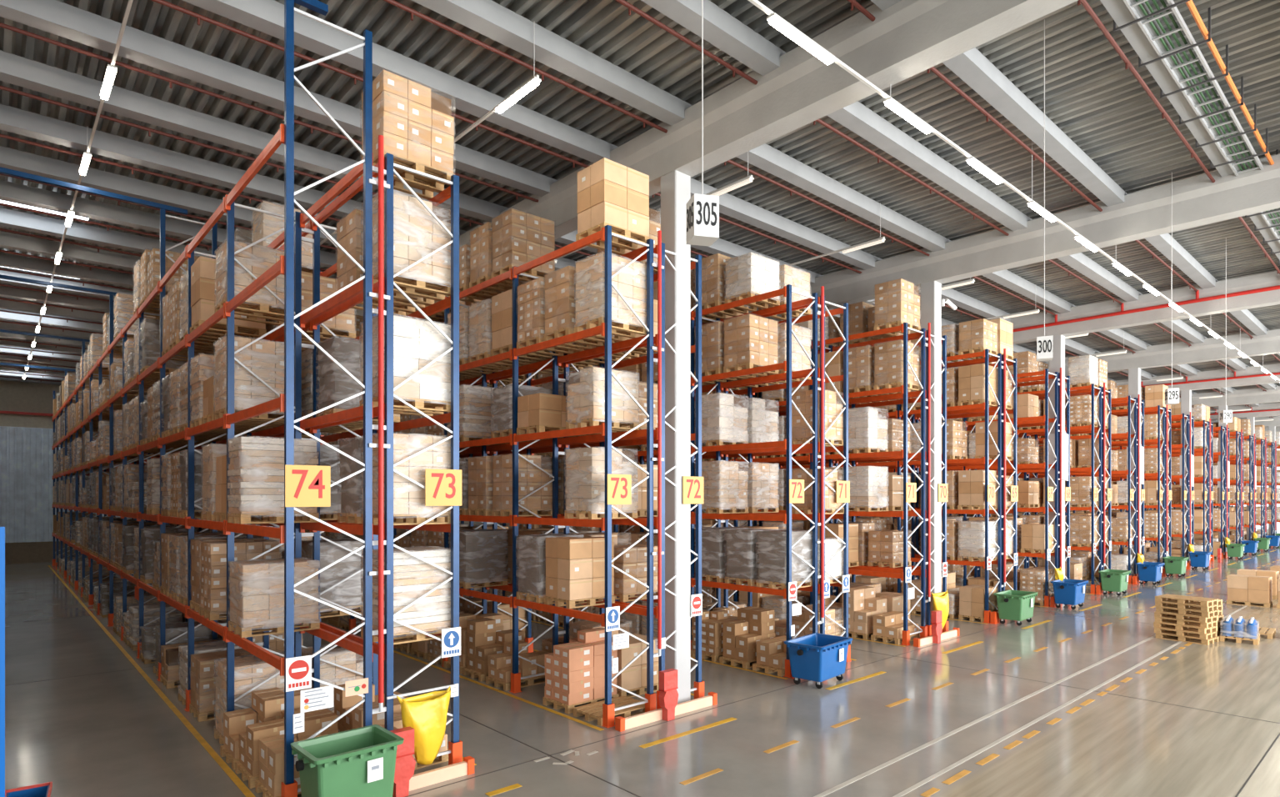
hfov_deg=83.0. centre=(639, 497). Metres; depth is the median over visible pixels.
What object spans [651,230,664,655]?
sprinkler riser
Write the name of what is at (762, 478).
load
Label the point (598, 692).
carton
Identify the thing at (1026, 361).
load
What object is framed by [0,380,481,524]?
wall
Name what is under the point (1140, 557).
bag
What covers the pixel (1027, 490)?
load
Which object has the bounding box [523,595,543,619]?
load
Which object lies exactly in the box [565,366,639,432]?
load
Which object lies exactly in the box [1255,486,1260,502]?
load
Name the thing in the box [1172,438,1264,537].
rack
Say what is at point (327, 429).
load
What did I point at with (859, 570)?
rack
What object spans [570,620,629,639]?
load
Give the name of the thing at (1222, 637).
pallet
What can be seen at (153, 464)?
load
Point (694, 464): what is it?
load
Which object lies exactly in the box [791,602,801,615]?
notice board
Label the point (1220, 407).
column
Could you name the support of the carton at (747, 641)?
on the carton at (742, 654)
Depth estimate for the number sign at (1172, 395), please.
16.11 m
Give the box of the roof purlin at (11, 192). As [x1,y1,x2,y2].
[0,180,337,267]
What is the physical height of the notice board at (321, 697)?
0.280 m
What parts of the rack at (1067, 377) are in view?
post, post, upright frame, post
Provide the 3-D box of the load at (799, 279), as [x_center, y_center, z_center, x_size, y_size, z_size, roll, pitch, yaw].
[3.617,-5.128,18.076,1.090,1.061,0.827,0,0,-42]
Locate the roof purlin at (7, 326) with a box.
[0,319,103,339]
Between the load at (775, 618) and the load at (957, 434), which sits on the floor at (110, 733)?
the load at (775, 618)
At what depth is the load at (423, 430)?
17.79 m
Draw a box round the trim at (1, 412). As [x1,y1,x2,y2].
[0,410,53,416]
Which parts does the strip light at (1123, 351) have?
rail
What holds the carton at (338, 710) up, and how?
on the carton at (339, 726)
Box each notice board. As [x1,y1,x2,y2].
[293,712,304,733]
[300,685,333,712]
[345,677,368,696]
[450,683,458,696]
[612,632,629,649]
[612,657,618,673]
[655,636,665,649]
[790,624,794,635]
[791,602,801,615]
[908,586,914,599]
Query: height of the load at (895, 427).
1.061 m
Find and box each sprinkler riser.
[368,135,389,711]
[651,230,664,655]
[816,285,824,622]
[925,322,930,600]
[1000,348,1005,585]
[1057,367,1061,568]
[1101,382,1104,565]
[1136,394,1139,554]
[1165,404,1167,553]
[1188,411,1190,544]
[1208,418,1210,544]
[1225,424,1227,536]
[1240,429,1242,538]
[1253,433,1254,531]
[1264,437,1266,533]
[1274,440,1275,531]
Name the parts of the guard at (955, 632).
plate, plate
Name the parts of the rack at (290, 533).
post, post, post, post, post, post, upright frame, post, upright frame, post, upright frame, post, upright frame, post, upright frame, post, upright frame, post, upright frame, post, post, upright frame, upright frame, post, post, upright frame, post, post, upright frame, post, post, upright frame, post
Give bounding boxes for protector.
[990,610,999,624]
[1050,595,1056,607]
[1095,585,1102,594]
[1131,575,1138,584]
[1161,568,1166,575]
[1185,562,1190,569]
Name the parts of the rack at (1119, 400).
post, upright frame, post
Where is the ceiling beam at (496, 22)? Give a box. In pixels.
[411,0,1279,416]
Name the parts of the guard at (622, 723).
plate, plate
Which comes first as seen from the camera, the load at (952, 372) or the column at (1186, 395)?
the load at (952, 372)
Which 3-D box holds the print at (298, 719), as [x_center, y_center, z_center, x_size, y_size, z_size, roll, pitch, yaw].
[-4.247,2.788,8.994,0.095,0.138,0.002,0,0,-42]
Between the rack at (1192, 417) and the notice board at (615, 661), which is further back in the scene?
the rack at (1192, 417)
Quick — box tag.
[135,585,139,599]
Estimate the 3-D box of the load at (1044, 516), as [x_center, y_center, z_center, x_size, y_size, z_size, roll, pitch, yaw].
[17.889,1.372,30.890,1.090,1.282,0.827,0,0,-42]
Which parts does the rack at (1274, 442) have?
post, post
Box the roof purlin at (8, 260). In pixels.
[0,251,134,287]
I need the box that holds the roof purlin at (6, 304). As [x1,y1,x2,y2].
[0,295,109,321]
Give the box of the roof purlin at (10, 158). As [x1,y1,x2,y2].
[0,145,336,244]
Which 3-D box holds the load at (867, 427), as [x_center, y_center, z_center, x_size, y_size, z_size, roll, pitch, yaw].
[6.443,-1.898,20.637,1.090,1.282,0.827,0,0,-42]
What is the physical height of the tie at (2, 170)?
0.090 m
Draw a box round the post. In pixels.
[0,525,4,796]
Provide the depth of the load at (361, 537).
20.64 m
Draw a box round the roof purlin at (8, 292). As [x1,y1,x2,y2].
[0,283,114,310]
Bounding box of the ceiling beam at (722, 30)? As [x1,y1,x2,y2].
[640,0,1278,389]
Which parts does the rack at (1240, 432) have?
post, post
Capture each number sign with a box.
[285,464,330,506]
[425,468,461,505]
[606,474,631,504]
[682,475,703,504]
[686,0,719,246]
[789,479,804,503]
[835,480,849,502]
[905,482,916,501]
[938,483,947,501]
[987,485,994,501]
[1010,485,1018,500]
[1035,19,1053,361]
[1047,486,1053,500]
[1065,486,1070,500]
[1093,487,1098,500]
[1107,488,1111,500]
[1130,489,1133,499]
[1141,489,1144,499]
[1160,490,1162,499]
[1165,172,1179,404]
[1169,490,1171,499]
[1184,490,1186,499]
[1191,490,1194,499]
[1220,237,1232,423]
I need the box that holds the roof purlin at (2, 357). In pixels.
[0,352,80,365]
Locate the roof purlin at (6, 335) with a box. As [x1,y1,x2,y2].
[0,329,90,347]
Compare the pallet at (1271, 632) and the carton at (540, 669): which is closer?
the carton at (540, 669)
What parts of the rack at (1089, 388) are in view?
post, upright frame, post, post, upright frame, post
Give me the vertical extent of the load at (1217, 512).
1.282 m
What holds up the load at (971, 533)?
on the rack at (912, 414)
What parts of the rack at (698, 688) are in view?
post, post, upright frame, post, post, upright frame, post, post, upright frame, post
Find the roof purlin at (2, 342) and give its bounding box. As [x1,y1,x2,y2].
[0,337,88,354]
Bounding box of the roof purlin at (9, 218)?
[0,207,338,279]
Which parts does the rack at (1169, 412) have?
post, upright frame, post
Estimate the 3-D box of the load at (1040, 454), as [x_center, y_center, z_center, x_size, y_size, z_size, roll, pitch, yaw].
[18.178,-1.788,32.455,1.090,1.061,0.827,0,0,-42]
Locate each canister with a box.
[1222,620,1231,635]
[1234,621,1243,637]
[1245,622,1255,638]
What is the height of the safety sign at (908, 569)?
0.410 m
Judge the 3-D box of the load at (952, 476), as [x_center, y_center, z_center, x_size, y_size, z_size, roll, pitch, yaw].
[10.261,-0.268,24.054,1.090,1.282,0.827,0,0,-42]
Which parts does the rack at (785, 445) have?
post, post, upright frame, post, post, upright frame, post, post, upright frame, post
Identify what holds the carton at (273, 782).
on the pallet at (260, 787)
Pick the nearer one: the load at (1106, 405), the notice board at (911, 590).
the notice board at (911, 590)
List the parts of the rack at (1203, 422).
post, upright frame, post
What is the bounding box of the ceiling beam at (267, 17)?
[181,0,1246,418]
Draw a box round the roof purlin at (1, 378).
[0,375,61,384]
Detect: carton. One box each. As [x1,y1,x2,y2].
[223,707,256,734]
[223,729,243,750]
[229,731,244,758]
[239,731,246,754]
[239,748,245,767]
[245,718,296,745]
[245,754,259,775]
[246,737,297,760]
[251,687,283,712]
[257,712,280,722]
[258,691,284,717]
[259,734,296,766]
[259,760,267,786]
[265,767,300,796]
[267,740,298,774]
[280,707,327,718]
[294,687,311,708]
[296,709,337,736]
[296,728,338,739]
[298,733,327,740]
[334,683,374,707]
[334,703,352,724]
[337,722,343,731]
[342,725,349,730]
[343,706,352,729]
[352,700,384,727]
[352,722,383,729]
[375,690,404,701]
[379,723,397,729]
[383,695,409,714]
[393,712,402,728]
[438,732,447,752]
[459,613,475,627]
[459,653,467,665]
[460,627,467,642]
[460,641,466,654]
[466,631,494,645]
[466,643,492,658]
[466,655,474,669]
[467,617,495,634]
[475,612,502,626]
[475,643,504,660]
[475,658,488,673]
[487,652,512,668]
[488,665,509,679]
[495,625,503,638]
[495,629,524,644]
[496,665,521,682]
[504,640,527,654]
[518,652,537,669]
[518,665,537,679]
[528,650,549,665]
[537,665,544,676]
[544,685,553,699]
[545,652,553,666]
[545,665,552,677]
[545,675,553,688]
[552,655,560,669]
[552,666,560,679]
[553,641,584,657]
[553,677,561,690]
[553,688,560,701]
[560,643,593,660]
[560,655,593,671]
[560,666,593,682]
[560,688,593,704]
[561,677,594,694]
[569,637,596,643]
[577,627,604,643]
[586,640,617,655]
[593,651,617,666]
[593,663,615,677]
[593,683,616,699]
[594,672,616,688]
[691,610,709,619]
[691,626,695,634]
[691,642,695,650]
[692,618,709,627]
[692,635,695,643]
[701,618,714,629]
[701,628,707,637]
[701,636,707,644]
[701,644,707,653]
[707,620,724,630]
[707,630,723,639]
[707,637,723,647]
[707,645,723,654]
[710,609,728,619]
[712,606,729,614]
[720,618,735,621]
[722,633,744,646]
[723,619,748,634]
[723,645,734,658]
[735,632,761,649]
[735,646,756,661]
[737,605,761,620]
[749,607,774,623]
[749,620,774,634]
[750,632,774,639]
[756,638,782,654]
[756,651,779,665]
[769,651,786,668]
[770,635,792,650]
[783,640,786,651]
[817,595,835,605]
[830,605,842,617]
[842,587,864,600]
[842,598,864,610]
[842,609,861,620]
[848,620,854,631]
[854,585,874,598]
[854,609,876,623]
[854,621,873,633]
[865,596,886,609]
[872,612,895,626]
[873,624,894,636]
[876,608,886,614]
[885,610,903,624]
[885,624,903,638]
[897,621,918,634]
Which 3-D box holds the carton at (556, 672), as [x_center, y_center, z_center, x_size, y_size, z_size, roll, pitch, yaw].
[-1.336,3.249,13.569,0.566,0.202,0.254,0,0,-42]
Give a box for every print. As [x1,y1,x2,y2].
[295,715,302,728]
[305,688,328,707]
[371,765,379,769]
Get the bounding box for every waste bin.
[290,724,404,796]
[783,632,852,688]
[993,589,1038,624]
[1050,578,1088,609]
[1098,569,1130,595]
[1135,561,1164,584]
[1162,555,1189,577]
[1188,550,1211,569]
[1225,543,1245,559]
[1240,540,1259,554]
[1253,537,1270,551]
[1265,535,1279,548]
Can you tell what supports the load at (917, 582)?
on the floor at (110, 733)
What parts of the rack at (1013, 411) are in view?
post, post, upright frame, post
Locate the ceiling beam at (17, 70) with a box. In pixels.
[0,50,1049,379]
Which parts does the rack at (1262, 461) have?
post, upright frame, post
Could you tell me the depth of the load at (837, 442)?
21.01 m
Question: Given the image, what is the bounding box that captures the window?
[0,200,88,220]
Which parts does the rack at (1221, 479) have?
post, upright frame, post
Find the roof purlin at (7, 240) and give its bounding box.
[0,230,140,270]
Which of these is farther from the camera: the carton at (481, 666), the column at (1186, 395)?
the column at (1186, 395)
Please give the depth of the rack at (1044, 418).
26.71 m
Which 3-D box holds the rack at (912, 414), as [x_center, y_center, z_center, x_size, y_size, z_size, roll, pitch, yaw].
[7.383,-0.380,27.424,1.360,8.560,11.940,0,0,-42]
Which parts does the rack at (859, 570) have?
post, upright frame, post, post, upright frame, post, post, upright frame, post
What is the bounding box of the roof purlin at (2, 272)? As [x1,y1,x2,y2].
[0,270,134,298]
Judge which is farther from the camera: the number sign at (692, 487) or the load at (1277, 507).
the load at (1277, 507)
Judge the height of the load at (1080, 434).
1.282 m
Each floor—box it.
[5,527,1279,796]
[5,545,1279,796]
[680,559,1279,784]
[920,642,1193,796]
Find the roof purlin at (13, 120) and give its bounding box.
[0,103,577,270]
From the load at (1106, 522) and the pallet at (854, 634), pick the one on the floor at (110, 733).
the pallet at (854, 634)
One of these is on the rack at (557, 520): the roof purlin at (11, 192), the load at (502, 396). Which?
the load at (502, 396)
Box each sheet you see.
[1048,432,1068,480]
[1126,445,1144,484]
[1180,454,1194,486]
[1217,460,1229,488]
[1245,465,1256,489]
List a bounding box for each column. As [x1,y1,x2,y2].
[660,170,690,703]
[920,280,941,624]
[1049,335,1064,595]
[1128,367,1140,574]
[1180,390,1191,556]
[1218,405,1227,552]
[1246,416,1254,539]
[1268,425,1275,534]
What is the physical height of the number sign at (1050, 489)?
0.520 m
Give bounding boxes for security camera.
[941,298,956,309]
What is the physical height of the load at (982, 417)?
1.282 m
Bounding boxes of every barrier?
[390,725,415,796]
[658,668,678,720]
[930,610,942,643]
[1217,548,1221,562]
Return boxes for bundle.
[1220,615,1258,638]
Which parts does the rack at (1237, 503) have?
post, upright frame, post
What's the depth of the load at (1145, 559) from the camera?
36.78 m
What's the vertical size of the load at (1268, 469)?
1.282 m
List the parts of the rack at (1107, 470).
post, upright frame, post, post, upright frame, post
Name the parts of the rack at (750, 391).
post, upright frame, post, post, upright frame, post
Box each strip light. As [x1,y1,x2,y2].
[22,0,133,379]
[320,74,541,244]
[554,151,754,263]
[748,0,1279,382]
[787,202,885,265]
[866,277,974,303]
[955,309,1039,324]
[1021,333,1088,343]
[1039,330,1126,361]
[1117,375,1183,383]
[1179,387,1222,399]
[1210,404,1251,411]
[1255,415,1273,420]
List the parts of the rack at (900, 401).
post, post, post, post, upright frame, post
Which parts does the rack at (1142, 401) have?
post, upright frame, post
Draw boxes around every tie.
[0,166,187,214]
[0,274,125,295]
[0,329,90,342]
[0,362,75,371]
[294,0,328,15]
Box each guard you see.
[409,755,474,790]
[615,691,717,731]
[913,627,959,646]
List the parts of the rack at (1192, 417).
post, upright frame, post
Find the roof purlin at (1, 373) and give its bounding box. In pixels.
[0,370,64,380]
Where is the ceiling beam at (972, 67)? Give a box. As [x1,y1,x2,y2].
[870,0,1279,355]
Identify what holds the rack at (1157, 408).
on the floor at (110, 733)
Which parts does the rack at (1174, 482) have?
post, post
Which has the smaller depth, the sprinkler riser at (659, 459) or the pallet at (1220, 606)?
the sprinkler riser at (659, 459)
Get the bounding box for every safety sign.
[285,655,311,691]
[441,626,460,657]
[605,605,619,631]
[690,593,702,616]
[788,580,796,600]
[824,579,829,598]
[842,574,849,592]
[905,566,911,582]
[942,561,947,576]
[986,555,991,569]
[1014,552,1017,565]
[1047,548,1049,559]
[1067,545,1070,556]
[1093,542,1095,553]
[1109,540,1111,550]
[1142,536,1144,544]
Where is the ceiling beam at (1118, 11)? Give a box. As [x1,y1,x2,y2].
[1100,0,1279,259]
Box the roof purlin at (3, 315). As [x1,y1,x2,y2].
[0,308,103,331]
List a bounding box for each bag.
[396,685,450,764]
[931,589,949,628]
[1054,566,1064,580]
[1136,552,1144,563]
[1187,543,1194,554]
[1225,536,1229,547]
[1252,531,1257,540]
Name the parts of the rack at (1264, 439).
post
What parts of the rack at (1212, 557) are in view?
post, upright frame, post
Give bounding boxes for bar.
[386,684,454,699]
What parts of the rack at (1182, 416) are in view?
post, post, upright frame, post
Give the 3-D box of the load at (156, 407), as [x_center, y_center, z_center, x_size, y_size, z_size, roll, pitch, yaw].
[-10.208,-1.898,16.189,1.090,1.282,0.827,0,0,-42]
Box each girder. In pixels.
[354,0,1078,315]
[748,154,1279,320]
[1010,270,1279,344]
[1023,363,1279,391]
[1044,329,1279,375]
[1179,385,1279,406]
[1210,402,1279,419]
[1210,415,1279,426]
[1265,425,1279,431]
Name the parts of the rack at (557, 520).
post, post, post, upright frame, post, post, upright frame, post, post, upright frame, post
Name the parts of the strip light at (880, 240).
rail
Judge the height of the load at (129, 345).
1.282 m
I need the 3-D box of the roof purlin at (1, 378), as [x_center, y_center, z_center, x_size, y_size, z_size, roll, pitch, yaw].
[3.433,-7.062,78.421,138.000,0.385,0.330,0,0,-42]
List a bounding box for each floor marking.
[47,565,1128,796]
[485,550,1275,795]
[533,749,598,764]
[813,600,1247,796]
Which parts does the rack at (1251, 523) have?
post, upright frame, post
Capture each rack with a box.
[51,0,386,796]
[131,152,462,764]
[320,225,660,727]
[459,242,704,709]
[460,284,822,677]
[634,295,851,661]
[653,322,928,644]
[703,330,948,636]
[762,349,1003,623]
[783,354,1016,590]
[887,368,1059,606]
[900,372,1069,579]
[949,383,1103,594]
[961,386,1110,569]
[996,395,1137,584]
[1018,398,1144,581]
[1018,405,1165,568]
[1105,407,1171,556]
[1106,413,1189,562]
[1110,420,1209,551]
[1127,415,1194,563]
[1150,421,1214,560]
[1161,425,1226,558]
[1161,426,1229,557]
[1161,430,1240,543]
[1161,431,1243,543]
[1167,435,1253,540]
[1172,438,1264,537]
[1205,435,1255,532]
[1217,439,1266,537]
[1229,441,1274,534]
[1230,442,1276,534]
[1237,445,1279,522]
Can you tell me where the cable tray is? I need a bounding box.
[1113,0,1279,264]
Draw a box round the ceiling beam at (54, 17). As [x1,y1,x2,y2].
[0,0,1215,420]
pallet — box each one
[220,745,239,769]
[235,760,259,788]
[255,779,300,796]
[415,748,448,769]
[443,660,466,673]
[462,667,488,680]
[485,675,544,689]
[542,693,619,713]
[573,695,644,725]
[690,650,723,661]
[719,655,756,668]
[752,662,784,676]
[842,630,873,639]
[870,633,919,644]
[1153,620,1217,633]
[1154,610,1218,622]
[1154,615,1217,628]
[1154,625,1216,639]
[1155,594,1218,606]
[1155,599,1218,611]
[1155,604,1219,617]
[1155,630,1218,644]
[1174,594,1222,604]
[1197,604,1222,609]
[1216,625,1222,631]
[1216,630,1222,636]
[1217,614,1223,620]
[1219,630,1259,644]
[1257,626,1275,639]
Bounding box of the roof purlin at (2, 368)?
[0,365,76,375]
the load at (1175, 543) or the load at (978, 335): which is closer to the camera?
the load at (978, 335)
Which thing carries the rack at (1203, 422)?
on the floor at (110, 733)
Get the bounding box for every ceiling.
[0,0,1279,407]
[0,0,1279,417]
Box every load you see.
[52,432,68,446]
[54,481,56,504]
[55,460,58,474]
[56,393,64,414]
[56,554,81,570]
[57,418,69,442]
[57,450,74,474]
[57,480,59,504]
[57,511,68,535]
[60,448,87,474]
[60,480,64,504]
[60,557,88,574]
[61,412,81,439]
[63,422,81,438]
[63,490,64,504]
[63,512,88,538]
[63,560,69,576]
[64,375,79,403]
[64,455,93,472]
[65,513,95,540]
[66,372,89,401]
[66,407,81,435]
[66,564,69,581]
[67,442,96,471]
[68,518,81,540]
[70,403,85,433]
[70,441,98,470]
[70,525,75,543]
[70,560,96,584]
[71,405,98,431]
[71,477,74,506]
[73,404,98,430]
[73,439,94,469]
[73,569,80,587]
[74,477,80,506]
[75,362,89,389]
[75,437,107,469]
[75,520,81,546]
[77,447,109,468]
[78,399,98,427]
[78,573,81,594]
[79,356,89,384]
[79,405,98,425]
[79,475,89,507]
[80,521,81,547]
[80,562,109,591]
[81,487,86,507]
[82,351,109,381]
[82,388,114,423]
[82,575,117,598]
[84,430,121,465]
[84,516,115,551]
[84,577,120,601]
[85,480,89,507]
[86,344,109,377]
[86,517,120,552]
[87,397,114,419]
[87,579,122,602]
[89,333,122,373]
[89,440,122,464]
[89,473,94,508]
[89,518,117,554]
[90,379,114,417]
[92,390,117,415]
[92,518,132,555]
[93,472,95,508]
[93,585,98,609]
[95,438,133,462]
[95,471,109,509]
[95,534,98,556]
[98,384,122,409]
[98,420,139,461]
[99,520,136,559]
[100,581,136,617]
[101,380,129,407]
[102,312,122,358]
[102,425,146,459]
[102,520,144,561]
[105,475,109,509]
[106,314,122,353]
[106,529,109,562]
[110,362,147,401]
[110,467,116,510]
[110,521,156,565]
[113,292,155,342]
[113,410,159,456]
[113,592,159,634]
[114,367,147,398]
[114,467,119,510]
[114,523,159,567]
[117,465,122,511]
[117,541,134,569]
[118,607,129,637]
[121,524,173,574]
[122,403,174,453]
[122,612,129,644]
[123,338,150,391]
[123,464,149,511]
[127,352,155,387]
[127,481,146,512]
[128,398,181,451]
[129,603,182,650]
[132,395,184,449]
[133,259,159,319]
[133,326,159,382]
[133,481,159,513]
[133,525,184,579]
[139,249,159,311]
[139,622,184,664]
[140,318,187,377]
[140,400,198,448]
[140,527,197,583]
[146,247,199,302]
[146,386,204,445]
[146,458,159,514]
[152,380,211,444]
[152,540,159,589]
[153,621,211,675]
[160,375,226,441]
[160,454,196,515]
[160,532,223,595]
[160,639,219,688]
[161,291,214,361]
[169,280,214,355]
[169,368,238,438]
[169,533,237,600]
[170,452,200,516]
[178,449,204,518]
[178,535,246,604]
[178,640,242,704]
[179,270,244,349]
[179,363,246,435]
[189,354,265,432]
[189,648,251,721]
[190,255,266,339]
[190,537,264,613]
[199,539,279,619]
[200,444,226,520]
[201,375,282,429]
[201,527,209,532]
[213,335,284,424]
[213,650,284,744]
[214,240,284,325]
[214,455,261,521]
[217,619,262,640]
[226,436,319,524]
[227,557,319,637]
[234,227,253,244]
[239,628,302,652]
[252,200,317,274]
[252,535,312,559]
[255,425,312,438]
[265,319,327,349]
[282,272,355,342]
[301,348,363,429]
[301,539,363,617]
[301,645,363,712]
[308,425,354,433]
[309,531,329,539]
[315,336,399,424]
[320,432,329,444]
[320,444,340,519]
[329,432,339,444]
[329,531,349,539]
[336,209,424,316]
[337,437,363,523]
[340,614,362,630]
[353,534,363,539]
[355,315,363,337]
[359,314,450,416]
[360,70,454,199]
[360,188,450,305]
[360,433,450,524]
[360,545,450,644]
[383,528,411,549]
[394,411,411,434]
[394,634,411,652]
[395,310,444,323]
[395,535,410,548]
[409,410,464,448]
[410,295,464,319]
[410,527,464,547]
[410,610,464,659]
[427,411,476,446]
[427,528,479,549]
[427,638,442,665]
[447,306,505,374]
[447,384,504,445]
[448,244,503,303]
[448,529,508,588]
[459,369,481,379]
[459,376,509,387]
[459,458,483,514]
[459,523,469,526]
[459,596,491,614]
[464,585,489,597]
[467,455,529,515]
[468,299,529,369]
[469,221,528,294]
[475,600,526,641]
[476,367,526,384]
[490,289,552,363]
[490,385,552,440]
[490,588,502,595]
[491,208,554,285]
[491,454,552,515]
[496,528,549,584]
[505,582,512,596]
[506,522,520,528]
[515,533,582,602]
[516,277,584,356]
[516,392,584,438]
[520,357,575,374]
[520,523,552,529]
[521,370,544,385]
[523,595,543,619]
[536,451,562,456]
[537,370,552,385]
[537,602,552,623]
[541,381,563,439]
[541,530,595,534]
[542,635,569,652]
[543,265,614,349]
[544,536,614,608]
[545,355,599,369]
[546,456,563,514]
[558,525,575,529]
[558,604,575,625]
[564,446,638,519]
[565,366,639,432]
[567,345,630,363]
[569,531,628,544]
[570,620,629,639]
[574,251,646,341]
[575,157,649,255]
[575,524,619,534]
[575,604,595,621]
[595,299,657,357]
[595,606,599,614]
[597,207,660,272]
[597,381,657,434]
[600,633,658,697]
[612,544,657,601]
[617,352,642,381]
[618,445,639,450]
[619,524,629,533]
[619,531,657,544]
[619,600,642,634]
[625,464,657,516]
[629,525,646,532]
[640,443,657,450]
[640,600,657,637]
[641,351,657,384]
[641,533,657,544]
[653,280,657,299]
[690,268,715,325]
[694,253,747,319]
[694,320,747,382]
[694,330,715,385]
[694,407,705,446]
[694,457,731,461]
[694,464,715,512]
[694,524,715,526]
[694,525,715,577]
[694,579,715,604]
[695,384,714,403]
[695,392,749,446]
[695,460,748,513]
[695,526,746,582]
[701,380,747,391]
[702,600,747,616]
[702,605,712,615]
[715,388,753,397]
[715,582,745,602]
[720,519,753,527]
[723,313,778,378]
[724,252,779,311]
[724,527,779,585]
[728,375,779,387]
[728,461,779,512]
[737,455,778,459]
[739,585,778,607]
[745,397,779,443]
[747,617,779,633]
[755,529,812,589]
[758,264,810,319]
[758,322,811,383]
[761,382,786,406]
[761,415,803,458]
[762,595,802,619]
[763,520,804,529]
[768,469,792,509]
[775,619,786,651]
[785,378,809,400]
[785,468,809,509]
[791,308,829,349]
[791,390,843,446]
[791,440,819,456]
[791,469,844,514]
[791,604,843,637]
[796,591,809,605]
[803,537,843,584]
[817,350,859,399]
[817,427,851,454]
[817,466,849,510]
[817,523,859,566]
[817,585,840,602]
[819,315,839,349]
[832,574,861,582]
[839,301,874,345]
[840,521,879,565]
[840,582,880,602]
[842,406,888,453]
[848,345,889,397]
[848,465,888,511]
[855,518,886,530]
[855,575,885,592]
[867,306,910,342]
[867,389,910,400]
[867,530,911,567]
[870,475,910,510]
[873,340,920,393]
[873,591,909,622]
[874,278,920,336]
[875,398,908,412]
[875,516,897,523]
[880,418,910,453]
[885,577,903,592]
[894,518,920,553]
[901,371,920,410]
[902,579,920,613]
[910,323,920,360]
[910,422,920,460]
[910,479,920,508]
[941,324,968,363]
[941,367,964,407]
[941,417,973,421]
[941,420,967,459]
[941,470,964,509]
[941,520,964,559]
[941,563,963,574]
[941,571,955,589]
[941,590,959,618]
[946,515,971,520]
[947,359,967,368]
[955,575,974,587]
[957,363,997,406]
[957,470,997,509]
[957,520,997,561]
[958,318,997,359]
[958,584,997,621]
[961,434,969,458]
[966,565,974,575]
[968,415,997,421]
[968,432,980,458]
[968,576,997,585]
[975,318,1013,364]
[975,420,1012,460]
[976,520,1013,559]
[982,563,1013,578]
[988,368,1012,409]
[990,477,1013,509]
[993,578,1019,589]
[994,517,1025,551]
[1007,350,1039,383]
[1007,393,1038,418]
[1007,438,1039,464]
[1007,480,1039,507]
[1007,569,1019,579]
[1008,555,1031,559]
[1018,559,1043,567]
[1019,360,1048,394]
[1019,399,1043,429]
[1020,515,1044,524]
[1020,523,1054,553]
[1020,567,1053,605]
[1030,477,1043,498]
[1037,445,1044,463]
[1037,556,1049,566]
[1042,476,1066,506]
[1043,397,1066,428]
[1043,439,1072,467]
[1043,515,1072,545]
[1065,555,1087,579]
[1065,561,1082,579]
[1068,355,1098,388]
[1070,394,1098,427]
[1070,433,1086,435]
[1070,475,1098,506]
[1070,515,1098,547]
[1070,550,1094,577]
[1078,438,1107,468]
[1079,515,1107,544]
[1081,358,1107,393]
[1094,397,1108,429]
[1094,414,1116,434]
[1094,555,1106,578]
[1095,380,1117,399]
[1097,476,1108,506]
[1105,450,1118,470]
[1105,511,1121,515]
[1105,553,1133,581]
[1106,518,1133,541]
[1106,544,1124,554]
[1107,484,1118,505]
[1115,384,1128,409]
[1115,415,1128,440]
[1115,449,1126,470]
[1115,511,1128,519]
[1116,480,1128,504]
[1124,546,1144,554]
[1140,386,1144,407]
[1140,414,1161,439]
[1140,480,1162,504]
[1140,512,1161,537]
[1140,542,1149,552]
[1144,447,1162,473]
[1144,558,1161,562]
[1145,384,1168,409]
[1145,550,1168,562]
[1150,546,1169,553]
[1153,416,1169,441]
[1153,512,1168,536]
[1161,457,1169,474]
[1167,456,1179,474]
[1167,510,1186,534]
[1168,553,1184,556]
[1170,401,1180,423]
[1171,430,1180,444]
[1171,487,1180,504]
[1171,540,1180,547]
[1191,404,1206,421]
[1194,427,1205,449]
[1194,455,1205,477]
[1194,483,1205,504]
[1194,510,1205,531]
[1194,540,1209,551]
[1194,544,1205,551]
[1205,509,1223,529]
[1205,537,1218,541]
[1209,540,1220,557]
[1213,437,1218,452]
[1213,465,1217,478]
[1213,485,1218,503]
[1226,574,1272,607]
[1227,416,1237,431]
[1229,440,1238,455]
[1229,485,1235,503]
[1229,511,1235,526]
[1229,535,1235,541]
[1230,465,1238,479]
[1231,530,1246,539]
[1234,419,1250,436]
[1235,464,1249,480]
[1235,510,1249,524]
[1236,568,1279,599]
[1237,485,1249,503]
[1243,440,1249,458]
[1255,426,1262,439]
[1255,444,1260,459]
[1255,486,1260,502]
[1255,507,1260,523]
[1256,465,1260,481]
[1265,430,1271,443]
[1266,447,1270,462]
[1266,467,1270,482]
[1266,487,1270,502]
[1266,509,1270,521]
[1267,431,1279,446]
[1267,487,1279,502]
[1267,506,1279,520]
[1270,565,1279,577]
[1276,471,1279,483]
[1276,577,1279,608]
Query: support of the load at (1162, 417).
on the rack at (1169, 412)
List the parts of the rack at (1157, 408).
post, upright frame, post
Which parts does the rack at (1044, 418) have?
post, upright frame, post, post, upright frame, post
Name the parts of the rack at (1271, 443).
post, upright frame, post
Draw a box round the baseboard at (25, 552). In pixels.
[5,540,93,564]
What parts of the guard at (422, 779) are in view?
plate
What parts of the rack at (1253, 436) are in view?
post, post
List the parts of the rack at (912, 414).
post, upright frame, post, post, upright frame, post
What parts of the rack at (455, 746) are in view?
post, upright frame, post, post, upright frame, post, post, upright frame, post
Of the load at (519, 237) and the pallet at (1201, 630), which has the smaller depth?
the load at (519, 237)
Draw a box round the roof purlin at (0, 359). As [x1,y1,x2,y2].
[0,359,75,371]
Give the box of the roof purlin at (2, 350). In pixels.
[0,345,81,360]
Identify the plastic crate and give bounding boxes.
[5,780,52,796]

